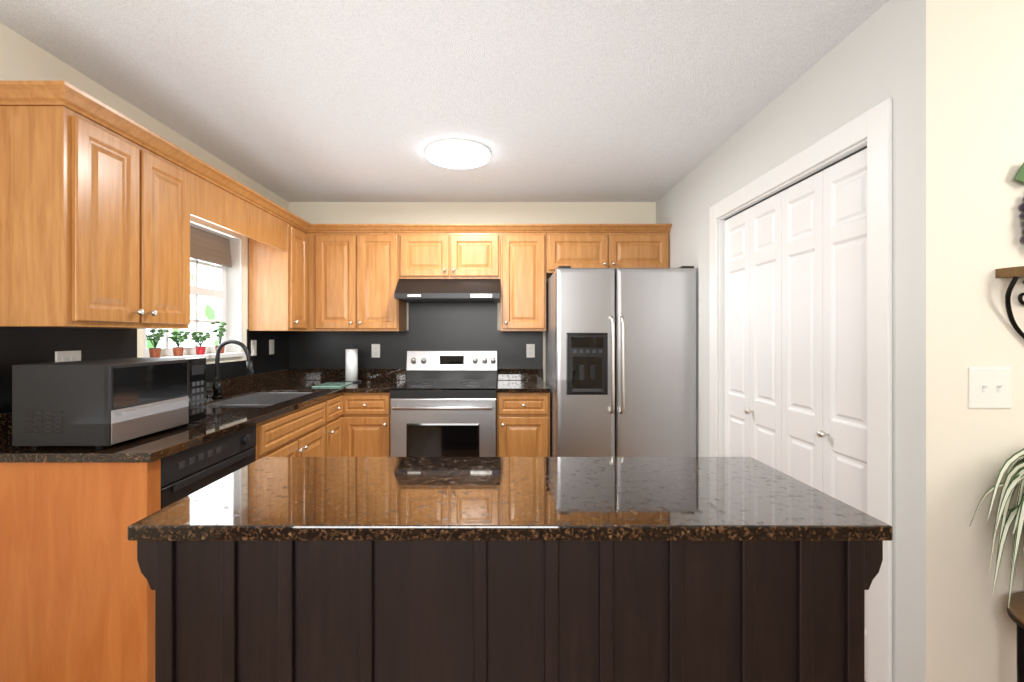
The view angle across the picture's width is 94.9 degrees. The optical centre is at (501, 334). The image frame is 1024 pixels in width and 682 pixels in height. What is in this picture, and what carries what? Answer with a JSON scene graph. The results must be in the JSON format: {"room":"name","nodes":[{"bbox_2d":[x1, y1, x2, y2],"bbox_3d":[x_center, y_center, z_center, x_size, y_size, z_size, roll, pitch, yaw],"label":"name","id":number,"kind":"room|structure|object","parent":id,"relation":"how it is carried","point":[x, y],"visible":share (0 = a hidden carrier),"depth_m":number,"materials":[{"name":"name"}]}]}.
{"room":"kitchen","nodes":[
{"label":"kitchen","id":0,"kind":"room"},
{"bbox_2d":[0,23,288,363],"bbox_3d":[-1.910,0.080,0.915,0.160,2.440,6.230,0,0,0],"label":"wall","id":1,"kind":"structure","parent":0,"point":[22,58],"depth_m":2.23,"materials":[{"name":"beige paint"}]},
{"bbox_2d":[0,106,189,328],"bbox_3d":[-1.652,-0.417,1.980,0.340,0.775,0.660,0,0,0],"label":"upper cabinet","id":2,"kind":"object","parent":1,"relation":"attached to","point":[94,225],"visible":1,"depth_m":1.72,"materials":[{"name":"brown wood"}]},
{"bbox_2d":[20,81,311,232],"bbox_3d":[-1.535,-0.834,2.612,0.106,0.056,2.040,0,0,0],"label":"crown molding","id":3,"kind":"structure","parent":2,"relation":"on","point":[53,93],"depth_m":1.95,"materials":[{"name":"brown wood"}]},
{"bbox_2d":[0,327,288,413],"bbox_3d":[-1.827,0.173,2.777,0.006,0.426,2.494,0,0,0],"label":"backsplash","id":4,"kind":"structure","parent":1,"relation":"attached to","point":[26,345],"depth_m":2.07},
{"bbox_2d":[55,350,80,361],"bbox_3d":[-1.820,0.103,1.975,0.007,0.072,0.115,0,0,0],"label":"electrical outlet","id":5,"kind":"object","parent":4,"relation":"attached to","point":[64,356],"visible":0.62,"depth_m":1.97,"materials":[{"name":"white plastic"}]},
{"bbox_2d":[251,340,256,355],"bbox_3d":[-1.820,0.095,3.450,0.007,0.115,0.072,0,0,0],"label":"electrical outlet","id":6,"kind":"object","parent":4,"relation":"attached to","point":[253,347],"visible":1,"depth_m":3.44,"materials":[{"name":"white"}]},
{"bbox_2d":[269,340,273,353],"bbox_3d":[-1.820,0.095,3.720,0.007,0.115,0.072,0,0,0],"label":"electrical outlet","id":7,"kind":"object","parent":4,"relation":"attached to","point":[271,346],"visible":1,"depth_m":3.71,"materials":[{"name":"white plastic"}]},
{"bbox_2d":[144,218,244,358],"bbox_3d":[-1.893,-0.270,2.860,0.185,0.836,0.916,0,0,0],"label":"window","id":8,"kind":"structure","parent":1,"relation":"in","point":[227,293],"depth_m":3.23,"materials":[{"name":"white"}]},
{"bbox_2d":[146,329,168,357],"bbox_3d":[-1.862,0.030,2.527,0.140,0.183,0.129,0,0,0],"label":"plant","id":9,"kind":"object","parent":8,"relation":"on","point":[154,352],"visible":0.83,"depth_m":2.51,"materials":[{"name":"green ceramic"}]},
{"bbox_2d":[167,331,190,355],"bbox_3d":[-1.853,0.048,2.703,0.114,0.146,0.090,0,0,0],"label":"plant","id":10,"kind":"object","parent":8,"relation":"on","point":[177,339],"visible":1,"depth_m":2.69,"materials":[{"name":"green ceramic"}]},
{"bbox_2d":[190,331,210,354],"bbox_3d":[-1.858,0.049,2.902,0.117,0.143,0.128,0,0,0],"label":"plant","id":11,"kind":"object","parent":8,"relation":"on","point":[199,339],"visible":1,"depth_m":2.88,"materials":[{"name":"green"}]},
{"bbox_2d":[190,226,231,266],"bbox_3d":[-1.909,-0.571,2.860,0.031,0.194,0.872,0,0,0],"label":"window blind","id":12,"kind":"object","parent":8,"relation":"attached to","point":[209,247],"visible":0.48,"depth_m":3.06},
{"bbox_2d":[210,321,226,352],"bbox_3d":[-1.855,0.015,3.102,0.100,0.211,0.094,0,0,0],"label":"plant","id":13,"kind":"object","parent":8,"relation":"on","point":[219,334],"visible":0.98,"depth_m":3.08,"materials":[{"name":"green plant"}]},
{"bbox_2d":[188,171,287,250],"bbox_3d":[-1.681,-0.703,2.845,0.282,0.205,1.066,0,0,0],"label":"valance","id":14,"kind":"object","parent":1,"relation":"attached to","point":[213,204],"visible":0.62,"depth_m":2.71,"materials":[{"name":"brown wood"}]},
{"bbox_2d":[249,224,307,330],"bbox_3d":[-1.652,-0.417,3.539,0.340,0.775,0.318,0,0,0],"label":"upper cabinet","id":15,"kind":"object","parent":1,"relation":"attached to","point":[278,289],"visible":0.96,"depth_m":3.38,"materials":[{"name":"brown wood"}]},
{"bbox_2d":[0,0,888,201],"bbox_3d":[0.595,-1.170,0.915,5.450,0.060,6.470,0,0,0],"label":"ceiling","id":16,"kind":"structure","parent":0,"point":[541,100],"depth_m":2.10,"materials":[{"name":"white paint"}]},
{"bbox_2d":[425,138,490,168],"bbox_3d":[-0.274,-1.122,2.930,0.410,0.034,0.410,0,0,0],"label":"ceiling light","id":17,"kind":"object","parent":16,"relation":"in","point":[455,153],"visible":0.98,"depth_m":2.86,"materials":[{"name":"white glass"}]},
{"bbox_2d":[289,202,655,382],"bbox_3d":[-0.275,0.080,4.090,3.430,2.440,0.120,0,0,0],"label":"wall","id":18,"kind":"structure","parent":0,"point":[477,212],"depth_m":4.03,"materials":[{"name":"beige paint"}]},
{"bbox_2d":[306,233,406,330],"bbox_3d":[-1.318,-0.417,3.832,1.008,0.775,0.380,0,0,0],"label":"upper cabinet","id":19,"kind":"object","parent":18,"relation":"attached to","point":[353,278],"visible":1,"depth_m":3.68,"materials":[{"name":"brown wood"}]},
{"bbox_2d":[312,224,671,232],"bbox_3d":[-0.126,-0.834,3.686,2.888,0.056,0.088,0,0,0],"label":"crown molding","id":20,"kind":"structure","parent":19,"relation":"on","point":[316,228],"depth_m":3.67,"materials":[{"name":"brown wood"}]},
{"bbox_2d":[289,303,542,379],"bbox_3d":[-0.740,0.120,4.027,2.180,1.160,0.006,0,0,0],"label":"backsplash","id":21,"kind":"structure","parent":18,"relation":"attached to","point":[452,326],"depth_m":4.02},
{"bbox_2d":[372,344,379,357],"bbox_3d":[-1.080,0.135,4.020,0.072,0.115,0.007,0,0,0],"label":"electrical outlet","id":22,"kind":"object","parent":21,"relation":"attached to","point":[375,350],"visible":1,"depth_m":4.02,"materials":[{"name":"white plastic"}]},
{"bbox_2d":[526,344,534,357],"bbox_3d":[0.245,0.135,4.020,0.072,0.115,0.007,0,0,0],"label":"electrical outlet","id":23,"kind":"object","parent":21,"relation":"attached to","point":[530,350],"visible":1,"depth_m":4.02,"materials":[{"name":"white plastic"}]},
{"bbox_2d":[399,233,499,278],"bbox_3d":[-0.413,-0.624,3.832,0.798,0.363,0.380,0,0,0],"label":"upper cabinet","id":24,"kind":"object","parent":18,"relation":"attached to","point":[449,255],"visible":1,"depth_m":3.68,"materials":[{"name":"brown wood"}]},
{"bbox_2d":[394,279,499,302],"bbox_3d":[-0.413,-0.356,3.777,0.794,0.170,0.489,0,0,0],"label":"range hood","id":25,"kind":"object","parent":24,"relation":"attached to","point":[447,290],"visible":1,"depth_m":3.59,"materials":[{"name":"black metal"}]},
{"bbox_2d":[500,233,545,330],"bbox_3d":[0.168,-0.417,3.832,0.360,0.775,0.380,0,0,0],"label":"upper cabinet","id":26,"kind":"object","parent":18,"relation":"attached to","point":[522,281],"visible":1,"depth_m":3.68,"materials":[{"name":"brown wood"}]},
{"bbox_2d":[546,233,668,277],"bbox_3d":[0.834,-0.647,3.832,0.968,0.315,0.380,0,0,0],"label":"upper cabinet","id":27,"kind":"object","parent":18,"relation":"attached to","point":[611,250],"visible":0.88,"depth_m":3.68,"materials":[{"name":"brown wood"}]},
{"bbox_2d":[656,0,893,681],"bbox_3d":[1.380,0.080,2.807,0.120,2.440,2.447,0,0,0],"label":"wall","id":28,"kind":"structure","parent":0,"point":[850,77],"depth_m":2.23,"materials":[{"name":"white paint"}]},
{"bbox_2d":[724,208,749,456],"bbox_3d":[1.365,0.297,2.709,0.030,1.981,0.289,0,0,0],"label":"closet door","id":29,"kind":"structure","parent":28,"relation":"in","point":[736,331],"depth_m":2.70,"materials":[{"name":"white wood"}]},
{"bbox_2d":[744,192,781,471],"bbox_3d":[1.343,0.297,2.418,0.074,1.981,0.289,0,0,0],"label":"closet door","id":30,"kind":"structure","parent":28,"relation":"in","point":[764,411],"depth_m":2.40,"materials":[{"name":"white wood"}]},
{"bbox_2d":[725,146,866,219],"bbox_3d":[1.366,-0.698,2.272,0.032,0.006,1.155,0,0,0],"label":"track rail","id":31,"kind":"object","parent":28,"relation":"attached to","point":[859,150],"visible":0.29,"depth_m":2.10,"materials":[{"name":"grey metal"}]},
{"bbox_2d":[709,98,891,681],"bbox_3d":[1.372,0.249,2.272,0.136,2.102,1.369,0,0,0],"label":"trim","id":32,"kind":"structure","parent":28,"relation":"attached to","point":[871,129],"depth_m":1.65,"materials":[{"name":"white wood"}]},
{"bbox_2d":[782,171,822,491],"bbox_3d":[1.365,0.297,2.126,0.030,1.981,0.289,0,0,0],"label":"closet door","id":33,"kind":"structure","parent":28,"relation":"in","point":[802,325],"depth_m":2.11,"materials":[{"name":"white wood"}]},
{"bbox_2d":[817,148,866,681],"bbox_3d":[1.343,0.297,1.834,0.074,1.981,0.289,0,0,0],"label":"closet door","id":34,"kind":"structure","parent":28,"relation":"in","point":[843,433],"depth_m":1.85,"materials":[{"name":"white wood"}]},
{"bbox_2d":[894,0,1023,681],"bbox_3d":[2.260,0.080,1.523,1.880,2.440,0.120,0,0,0],"label":"wall","id":35,"kind":"structure","parent":0,"point":[958,133],"depth_m":1.46,"materials":[{"name":"beige paint"}]},
{"bbox_2d":[968,367,1010,408],"bbox_3d":[1.516,0.165,1.453,0.130,0.128,0.019,0,0,0],"label":"switch plate","id":36,"kind":"object","parent":35,"relation":"attached to","point":[989,387],"visible":1,"depth_m":1.46,"materials":[{"name":"white plastic"}]},
{"bbox_2d":[995,266,1023,338],"bbox_3d":[1.690,-0.072,1.384,0.315,0.266,0.156,0,0,0],"label":"wall shelf","id":37,"kind":"object","parent":35,"relation":"attached to","point":[1015,273],"visible":0.98,"depth_m":1.44,"materials":[{"name":"black metal"}]},
{"bbox_2d":[1014,163,1023,242],"bbox_3d":[1.654,-0.404,1.429,0.161,0.293,0.059,0,0,0],"label":"grapes","id":38,"kind":"object","parent":35,"relation":"hanging from","point":[1019,176],"visible":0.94,"depth_m":1.44,"materials":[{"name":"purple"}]},
{"bbox_3d":[0.595,1.330,0.915,5.450,0.060,6.470,0,0,0],"label":"floor","id":39,"kind":"structure","parent":0,"visible":0},
{"bbox_2d":[0,459,160,681],"bbox_3d":[-1.499,0.858,1.893,0.658,0.884,0.687,0,0,0],"label":"base cabinet","id":40,"kind":"object","parent":39,"relation":"on","point":[77,598],"visible":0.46,"depth_m":1.55,"materials":[{"name":"brown wood"}]},
{"bbox_2d":[161,424,255,508],"bbox_3d":[-1.449,0.810,1.925,0.602,0.780,0.620,0,0,0],"label":"dishwasher","id":41,"kind":"object","parent":40,"relation":"in","point":[186,472],"visible":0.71,"depth_m":1.84,"materials":[{"name":"black plastic"}]},
{"bbox_2d":[253,394,342,460],"bbox_3d":[-1.470,0.858,2.829,0.716,0.884,1.183,0,0,0],"label":"base cabinet","id":42,"kind":"object","parent":39,"relation":"on","point":[314,429],"visible":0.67,"depth_m":2.77,"materials":[{"name":"brown wood"}]},
{"bbox_2d":[0,368,347,462],"bbox_3d":[-1.477,0.351,2.776,0.690,0.130,2.492,0,0,0],"label":"countertop","id":43,"kind":"structure","parent":42,"relation":"on","point":[217,423],"depth_m":1.96,"materials":[{"name":"stone"}]},
{"bbox_2d":[12,358,205,446],"bbox_3d":[-1.477,0.243,1.841,0.346,0.284,0.518,0,0,0],"label":"microwave","id":44,"kind":"object","parent":43,"relation":"on","point":[102,402],"visible":1,"depth_m":1.58,"materials":[{"name":"black metal"}]},
{"bbox_2d":[212,340,253,397],"bbox_3d":[-1.658,0.207,2.882,0.255,0.356,0.097,0,0,0],"label":"faucet","id":45,"kind":"object","parent":43,"relation":"on","point":[217,387],"visible":1,"depth_m":2.89,"materials":[{"name":"black metal"}]},
{"bbox_2d":[206,392,312,407],"bbox_3d":[-1.485,0.492,2.880,0.427,0.188,0.757,0,0,0],"label":"sink","id":46,"kind":"object","parent":43,"relation":"in","point":[260,400],"visible":0.06,"depth_m":3.19,"materials":[{"name":"silver metal"}]},
{"bbox_2d":[312,382,352,386],"bbox_3d":[-1.295,0.382,3.610,0.210,0.007,0.300,0,0,0],"label":"cutting board","id":47,"kind":"object","parent":43,"relation":"on","point":[334,384],"visible":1,"depth_m":3.59,"materials":[{"name":"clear glass"}]},
{"bbox_2d":[342,343,360,382],"bbox_3d":[-1.235,0.226,3.860,0.150,0.318,0.150,0,0,0],"label":"paper towel","id":48,"kind":"object","parent":43,"relation":"on","point":[351,364],"visible":0.96,"depth_m":3.82,"materials":[{"name":"white paper"}]},
{"bbox_2d":[280,368,335,371],"bbox_3d":[-1.477,0.351,3.706,0.390,0.130,0.632,0,0,0],"label":"countertop","id":49,"kind":"structure","parent":42,"relation":"on","point":[290,369],"depth_m":4.00,"materials":[{"name":"stone"}]},
{"bbox_2d":[348,368,406,392],"bbox_3d":[-0.967,0.351,3.706,0.330,0.130,0.632,0,0,0],"label":"countertop","id":50,"kind":"structure","parent":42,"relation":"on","point":[373,380],"depth_m":3.99,"materials":[{"name":"stone"}]},
{"bbox_2d":[341,393,390,456],"bbox_3d":[-1.315,0.858,3.695,1.026,0.884,0.666,0,0,0],"label":"base cabinet","id":51,"kind":"object","parent":39,"relation":"on","point":[366,423],"visible":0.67,"depth_m":3.40,"materials":[{"name":"brown wood"}]},
{"bbox_2d":[390,351,496,456],"bbox_3d":[-0.420,0.708,3.648,0.756,1.145,0.728,0,0,0],"label":"range","id":52,"kind":"object","parent":39,"relation":"on","point":[443,403],"visible":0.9,"depth_m":3.35,"materials":[{"name":"silver metal"}]},
{"bbox_2d":[137,541,882,681],"bbox_3d":[0.016,0.850,1.165,1.476,0.900,0.472,0,0,0],"label":"kitchen island","id":53,"kind":"object","parent":39,"relation":"on","point":[509,611],"visible":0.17,"depth_m":0.94,"materials":[{"name":"brown wood"}]},
{"bbox_2d":[127,457,892,540],"bbox_3d":[0.016,0.385,1.171,1.486,0.030,0.520,0,0,0],"label":"island countertop","id":54,"kind":"structure","parent":53,"relation":"on","point":[506,499],"depth_m":1.03,"materials":[{"name":"stone"}]},
{"bbox_2d":[497,393,549,456],"bbox_3d":[0.156,0.858,3.695,0.388,0.884,0.666,0,0,0],"label":"base cabinet","id":55,"kind":"object","parent":39,"relation":"on","point":[523,424],"visible":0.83,"depth_m":3.40,"materials":[{"name":"brown wood"}]},
{"bbox_2d":[497,368,549,392],"bbox_3d":[0.156,0.351,3.706,0.388,0.130,0.632,0,0,0],"label":"countertop","id":56,"kind":"structure","parent":55,"relation":"on","point":[520,380],"depth_m":3.90,"materials":[{"name":"stone"}]},
{"bbox_2d":[546,266,696,456],"bbox_3d":[0.837,0.418,3.517,0.950,1.764,0.866,0,0,0],"label":"refrigerator","id":57,"kind":"object","parent":39,"relation":"on","point":[621,362],"visible":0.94,"depth_m":3.15,"materials":[{"name":"silver metal"}]},
{"bbox_2d":[1007,591,1023,681],"bbox_3d":[1.630,1.046,1.280,0.348,0.513,0.348,0,0,0],"label":"plant stand","id":58,"kind":"object","parent":39,"relation":"on","point":[1015,610],"visible":0.94,"depth_m":1.36,"materials":[{"name":"black metal"}]},
{"bbox_2d":[969,448,1023,607],"bbox_3d":[1.633,0.558,1.231,0.508,0.542,0.399,0,0,0],"label":"spider plant","id":59,"kind":"object","parent":58,"relation":"on","point":[1009,487],"visible":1,"depth_m":1.33,"materials":[{"name":"green plant"}]},
{"label":"outside","id":60,"kind":"structure","parent":0,"visible":0},
{"bbox_2d":[146,258,217,348],"bbox_3d":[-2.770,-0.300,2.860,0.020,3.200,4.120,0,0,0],"label":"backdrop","id":61,"kind":"structure","parent":60,"point":[209,299],"depth_m":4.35,"materials":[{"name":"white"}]}
]}

